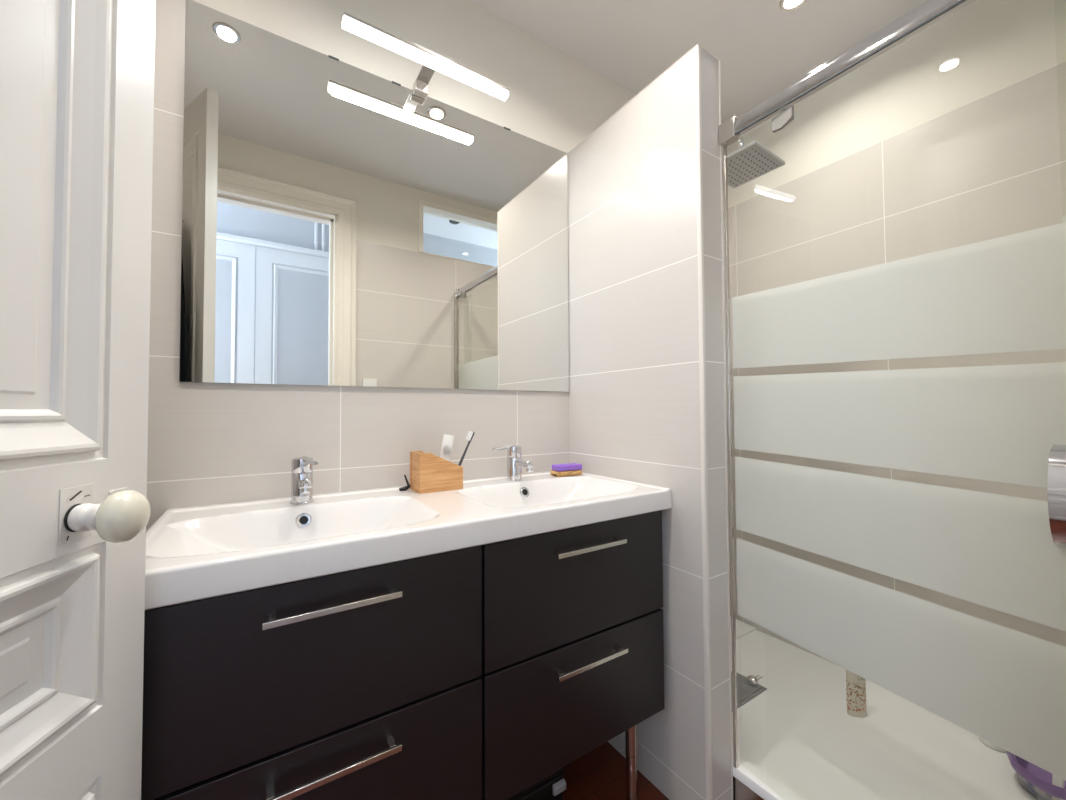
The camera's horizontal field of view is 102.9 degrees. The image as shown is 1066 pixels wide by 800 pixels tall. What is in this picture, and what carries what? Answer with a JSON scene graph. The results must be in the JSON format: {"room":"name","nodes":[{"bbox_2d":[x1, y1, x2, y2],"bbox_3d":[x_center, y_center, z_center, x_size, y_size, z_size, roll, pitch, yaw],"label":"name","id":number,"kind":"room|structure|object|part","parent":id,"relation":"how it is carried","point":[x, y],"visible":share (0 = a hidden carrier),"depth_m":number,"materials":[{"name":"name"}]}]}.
{"room":"bathroom","nodes":[
{"label":"bathroom","id":0,"kind":"room"},
{"bbox_2d":[146,0,636,530],"bbox_3d":[-0.215,-0.105,1.533,2.930,2.600,0.120,1,-2,-33],"label":"wall","id":1,"kind":"structure","parent":0,"point":[209,443],"depth_m":1.25,"materials":[{"name":"white tile"}]},
{"bbox_2d":[179,0,568,391],"bbox_3d":[-0.362,-0.519,1.373,1.194,0.960,0.009,1,-2,-33],"label":"wall mirror","id":2,"kind":"object","parent":1,"relation":"attached to","point":[343,225],"visible":1,"depth_m":1.26,"materials":[{"name":"silver mirror"}]},
{"bbox_2d":[341,12,508,100],"bbox_3d":[-0.330,-1.004,1.318,0.502,0.044,0.154,1,-2,-33],"label":"light","id":3,"kind":"object","parent":1,"relation":"attached to","point":[431,61],"visible":1,"depth_m":1.26,"materials":[{"name":"plastic"}]},
{"bbox_3d":[-0.337,-1.007,1.330,0.038,0.019,0.126,1,-2,-33],"label":"arm","id":4,"kind":"part","parent":3,"relation":"part of","materials":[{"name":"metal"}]},
{"bbox_2d":[567,47,730,799],"bbox_3d":[0.352,0.096,1.458,0.105,2.187,0.609,1,-2,-33],"label":"wall partition","id":5,"kind":"structure","parent":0,"point":[634,381],"depth_m":1.28,"materials":[{"name":"white tile"}]},
{"bbox_2d":[567,44,720,153],"bbox_3d":[0.346,-0.998,1.487,0.107,0.002,0.610,1,-2,-33],"label":"trim","id":6,"kind":"structure","parent":5,"relation":"on","point":[697,44],"depth_m":1.35,"materials":[{"name":"plastic"}]},
{"bbox_2d":[694,44,732,799],"bbox_3d":[0.514,0.087,1.207,0.107,2.190,0.012,1,-2,-33],"label":"trim","id":7,"kind":"structure","parent":5,"relation":"attached to","point":[697,53],"depth_m":1.19,"materials":[{"name":"plastic"}]},
{"bbox_2d":[723,146,737,767],"bbox_3d":[0.570,0.140,1.229,0.011,1.800,0.008,1,-2,-33],"label":"shower door frame","id":8,"kind":"object","parent":5,"relation":"attached to","point":[725,170],"visible":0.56,"depth_m":1.23,"materials":[{"name":"metal"}]},
{"bbox_2d":[721,121,784,187],"bbox_3d":[0.660,-0.879,1.442,0.377,0.143,0.188,1,-2,-33],"label":"shower","id":9,"kind":"object","parent":5,"relation":"attached to","point":[751,161],"visible":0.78,"depth_m":1.47,"materials":[{"name":"silver metal"}]},
{"bbox_3d":[0.625,-0.903,1.423,0.274,0.060,0.019,1,-2,-33],"label":"arm","id":10,"kind":"part","parent":9,"relation":"part of","materials":[{"name":"silver metal"}]},
{"bbox_3d":[0.740,-0.832,1.492,0.188,0.045,0.188,1,-2,-33],"label":"plate","id":11,"kind":"part","parent":9,"relation":"part of","materials":[{"name":"grey metal"}]},
{"bbox_2d":[718,0,975,146],"bbox_3d":[0.762,-0.784,0.935,0.036,0.058,0.757,1,-2,-33],"label":"shower rail","id":12,"kind":"object","parent":5,"relation":"attached to","point":[927,14],"visible":1,"depth_m":0.98,"materials":[{"name":"silver metal"}]},
{"bbox_2d":[732,106,1065,779],"bbox_3d":[0.728,0.132,0.929,0.058,1.783,0.665,1,-2,-28],"label":"shower door","id":13,"kind":"structure","parent":5,"relation":"in","point":[1004,686],"depth_m":0.85,"materials":[{"name":"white glass"}]},
{"bbox_3d":[0.851,0.158,0.684,0.042,0.168,0.022,1,-2,-28],"label":"handle","id":14,"kind":"part","parent":13,"relation":"part of","materials":[{"name":"silver metal"}]},
{"bbox_2d":[563,741,734,799],"bbox_3d":[0.539,1.206,0.589,5.900,0.080,2.800,1,-2,-33],"label":"floor","id":15,"kind":"structure","parent":0,"point":[600,773],"depth_m":1.33,"materials":[{"name":"brown wood"}]},
{"bbox_2d":[141,511,664,799],"bbox_3d":[-0.232,0.753,1.103,1.179,0.862,0.504,1,-2,-33],"label":"vanity cabinet","id":16,"kind":"object","parent":15,"relation":"on","point":[481,672],"visible":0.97,"depth_m":0.85,"materials":[{"name":"black wood"}]},
{"bbox_3d":[-0.459,0.462,0.919,0.594,0.280,0.361,1,-2,-33],"label":"drawer","id":17,"kind":"part","parent":16,"relation":"part of","materials":[{"name":"black wood"}]},
{"bbox_3d":[-0.458,0.751,0.912,0.594,0.284,0.361,1,-2,-33],"label":"drawer","id":18,"kind":"part","parent":16,"relation":"part of","materials":[{"name":"black wood"}]},
{"bbox_3d":[-0.350,0.367,0.758,0.224,0.011,0.033,1,-2,-33],"label":"handle","id":19,"kind":"part","parent":16,"relation":"part of","materials":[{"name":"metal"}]},
{"bbox_3d":[-0.348,0.652,0.750,0.224,0.011,0.033,1,-2,-33],"label":"handle","id":20,"kind":"part","parent":16,"relation":"part of","materials":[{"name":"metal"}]},
{"bbox_2d":[145,471,671,609],"bbox_3d":[-0.235,0.308,1.139,1.218,0.092,0.496,1,-2,-33],"label":"washbasin","id":21,"kind":"object","parent":16,"relation":"in","point":[193,553],"visible":0.92,"depth_m":0.98,"materials":[{"name":"white ceramic"}]},
{"bbox_2d":[290,456,317,504],"bbox_3d":[-0.579,0.205,1.074,0.055,0.122,0.138,1,-2,-33],"label":"mixer tap","id":22,"kind":"object","parent":21,"relation":"on","point":[301,467],"visible":1,"depth_m":1.08,"materials":[{"name":"silver metal"}]},
{"bbox_3d":[-0.572,0.207,1.063,0.025,0.020,0.074,1,-2,-33],"label":"spout","id":23,"kind":"part","parent":22,"relation":"part of","materials":[{"name":"silver metal"}]},
{"bbox_3d":[-0.563,0.153,1.076,0.072,0.020,0.018,-2,-2,41],"label":"lever","id":24,"kind":"part","parent":22,"relation":"part of","materials":[{"name":"silver metal"}]},
{"bbox_2d":[399,475,409,490],"bbox_3d":[-0.385,0.247,1.272,0.022,0.045,0.036,-1,-2,23],"label":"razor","id":25,"kind":"object","parent":21,"relation":"on","point":[405,488],"visible":1,"depth_m":1.27,"materials":[{"name":"black plastic"}]},
{"bbox_3d":[-0.383,0.247,1.272,0.021,0.045,0.032,-1,-2,13],"label":"handle","id":26,"kind":"part","parent":25,"relation":"part of","materials":[{"name":"black plastic"}]},
{"bbox_2d":[410,451,462,493],"bbox_3d":[-0.293,0.213,1.290,0.134,0.114,0.094,1,-2,-33],"label":"organizer","id":27,"kind":"object","parent":21,"relation":"on","point":[429,473],"visible":1,"depth_m":1.25,"materials":[{"name":"brown wood"}]},
{"bbox_2d":[440,434,453,461],"bbox_3d":[-0.270,0.184,1.325,0.057,0.156,0.023,1,-2,-43],"label":"toothpaste tube","id":28,"kind":"object","parent":27,"relation":"in","point":[446,451],"visible":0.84,"depth_m":1.32,"materials":[{"name":"white plastic"}]},
{"bbox_2d":[458,431,474,465],"bbox_3d":[-0.221,0.180,1.335,0.079,0.162,0.011,1,-2,-29],"label":"toothbrush","id":29,"kind":"object","parent":27,"relation":"in","point":[470,435],"visible":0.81,"depth_m":1.34,"materials":[{"name":"grey plastic"}]},
{"bbox_2d":[492,444,533,480],"bbox_3d":[-0.054,0.211,1.428,0.140,0.122,0.103,-1,-2,17],"label":"mixer tap","id":30,"kind":"object","parent":21,"relation":"on","point":[515,464],"visible":1,"depth_m":1.43,"materials":[{"name":"silver metal"}]},
{"bbox_3d":[-0.105,0.160,1.425,0.072,0.020,0.018,1,-2,-39],"label":"lever","id":31,"kind":"part","parent":30,"relation":"part of","materials":[{"name":"silver metal"}]},
{"bbox_3d":[-0.035,0.214,1.410,0.025,0.020,0.074,1,-2,-33],"label":"spout","id":32,"kind":"part","parent":30,"relation":"part of","materials":[{"name":"silver metal"}]},
{"bbox_2d":[550,470,581,476],"bbox_3d":[0.121,0.266,1.553,0.108,0.018,0.068,1,-2,-29],"label":"soap dish","id":33,"kind":"object","parent":21,"relation":"on","point":[574,472],"visible":0.78,"depth_m":1.53,"materials":[{"name":"brown wood"}]},
{"bbox_2d":[552,463,581,471],"bbox_3d":[0.124,0.246,1.558,0.104,0.021,0.050,1,-2,-29],"label":"sponge","id":34,"kind":"object","parent":33,"relation":"on","point":[568,466],"visible":1,"depth_m":1.54,"materials":[{"name":"purple plastic"}]},
{"bbox_3d":[0.040,0.467,1.241,0.578,0.280,0.361,1,-2,-33],"label":"drawer","id":35,"kind":"part","parent":16,"relation":"part of","materials":[{"name":"black wood"}]},
{"bbox_3d":[0.041,0.756,1.233,0.578,0.284,0.361,1,-2,-33],"label":"drawer","id":36,"kind":"part","parent":16,"relation":"part of","materials":[{"name":"black wood"}]},
{"bbox_3d":[0.146,0.373,1.078,0.224,0.011,0.033,1,-2,-33],"label":"handle","id":37,"kind":"part","parent":16,"relation":"part of","materials":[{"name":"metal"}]},
{"bbox_3d":[0.148,0.658,1.071,0.224,0.011,0.033,1,-2,-33],"label":"handle","id":38,"kind":"part","parent":16,"relation":"part of","materials":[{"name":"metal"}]},
{"bbox_3d":[0.285,1.032,1.230,0.033,0.280,0.033,1,-2,-33],"label":"leg","id":39,"kind":"part","parent":16,"relation":"part of","materials":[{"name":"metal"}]},
{"bbox_2d":[506,766,565,799],"bbox_3d":[-0.193,1.133,1.209,0.536,0.106,0.253,1,-2,-33],"label":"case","id":40,"kind":"object","parent":15,"relation":"on","point":[552,786],"visible":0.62,"depth_m":1.22,"materials":[{"name":"black plastic"}]},
{"bbox_2d":[730,617,1037,799],"bbox_3d":[0.975,1.114,1.378,0.873,0.142,1.366,1,-2,-33],"label":"shower tray","id":41,"kind":"object","parent":15,"relation":"on","point":[798,739],"visible":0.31,"depth_m":1.34,"materials":[{"name":"white ceramic"}]},
{"bbox_2d":[731,671,766,711],"bbox_3d":[0.747,1.086,1.594,0.230,0.007,0.136,1,-2,-33],"label":"corner shelf","id":42,"kind":"object","parent":41,"relation":"in","point":[746,692],"visible":0.27,"depth_m":1.58,"materials":[{"name":"grey metal"}]},
{"bbox_2d":[747,675,762,685],"bbox_3d":[0.848,1.068,1.626,0.067,0.029,0.039,1,-2,-33],"label":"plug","id":43,"kind":"object","parent":42,"relation":"on","point":[752,680],"visible":1,"depth_m":1.61,"materials":[{"name":"silver metal"}]},
{"bbox_2d":[846,669,866,717],"bbox_3d":[1.115,0.997,1.467,0.062,0.174,0.034,0,-2,2],"label":"bottle","id":44,"kind":"object","parent":41,"relation":"on","point":[855,684],"visible":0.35,"depth_m":1.45,"materials":[{"name":"white plastic"}]},
{"bbox_2d":[979,737,1005,752],"bbox_3d":[1.445,1.036,1.332,0.072,0.085,0.072,1,-2,-33],"label":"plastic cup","id":45,"kind":"object","parent":41,"relation":"on","point":[987,743],"visible":0.21,"depth_m":1.31,"materials":[{"name":"white plastic"}]},
{"bbox_2d":[1006,751,1065,799],"bbox_3d":[1.422,1.030,1.143,0.204,0.088,0.202,1,-2,-33],"label":"bottle","id":46,"kind":"object","parent":41,"relation":"on","point":[1035,779],"visible":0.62,"depth_m":1.14,"materials":[{"name":"purple plastic"}]},
{"bbox_2d":[1052,774,1064,799],"bbox_3d":[1.354,1.013,1.096,0.048,0.118,0.021,1,-2,-30],"label":"label","id":47,"kind":"object","parent":41,"relation":"on","point":[1057,781],"visible":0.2,"depth_m":1.10,"materials":[{"name":"white paper"}]},
{"bbox_2d":[470,0,926,121],"bbox_3d":[0.181,-1.474,0.944,2.930,0.100,1.568,1,-2,-33],"label":"ceiling","id":48,"kind":"structure","parent":0,"point":[762,48],"depth_m":1.63,"materials":[{"name":"paint"}]},
{"bbox_2d":[780,0,805,10],"bbox_3d":[0.919,-1.410,1.496,0.088,0.006,0.088,1,-2,-33],"label":"recessed light","id":49,"kind":"object","parent":48,"relation":"in","point":[785,5],"visible":1,"depth_m":1.51,"materials":[{"name":"glass"}]},
{"bbox_3d":[0.919,-1.411,1.496,0.058,0.004,0.058,1,-2,-33],"label":"bulb","id":50,"kind":"part","parent":49,"relation":"part of","materials":[{"name":"white"}]},
{"bbox_2d":[722,0,1065,663],"bbox_3d":[1.405,-0.111,1.633,0.100,2.600,1.468,1,-2,-33],"label":"wall","id":51,"kind":"structure","parent":0,"point":[954,135],"depth_m":1.55,"materials":[{"name":"beige tile"}]},
{"bbox_3d":[0.586,-0.143,0.291,2.730,2.600,0.100,1,-2,-33],"label":"wall","id":52,"kind":"structure","parent":0,"visible":0},
{"bbox_2d":[0,0,155,799],"bbox_3d":[-0.481,0.006,0.158,0.147,2.292,0.900,0,-2,-9],"label":"door","id":53,"kind":"structure","parent":52,"relation":"in","point":[77,76],"depth_m":0.49,"materials":[{"name":"white paint"}]},
{"bbox_3d":[-0.532,0.132,0.517,0.002,0.062,0.094,0,-2,-9],"label":"lock plate","id":54,"kind":"part","parent":53,"relation":"part of","materials":[{"name":"white metal"}]},
{"bbox_3d":[-0.479,0.136,0.498,0.038,0.060,0.060,0,-2,-9],"label":"knob","id":55,"kind":"part","parent":53,"relation":"part of","materials":[{"name":"white ceramic"}]}
]}

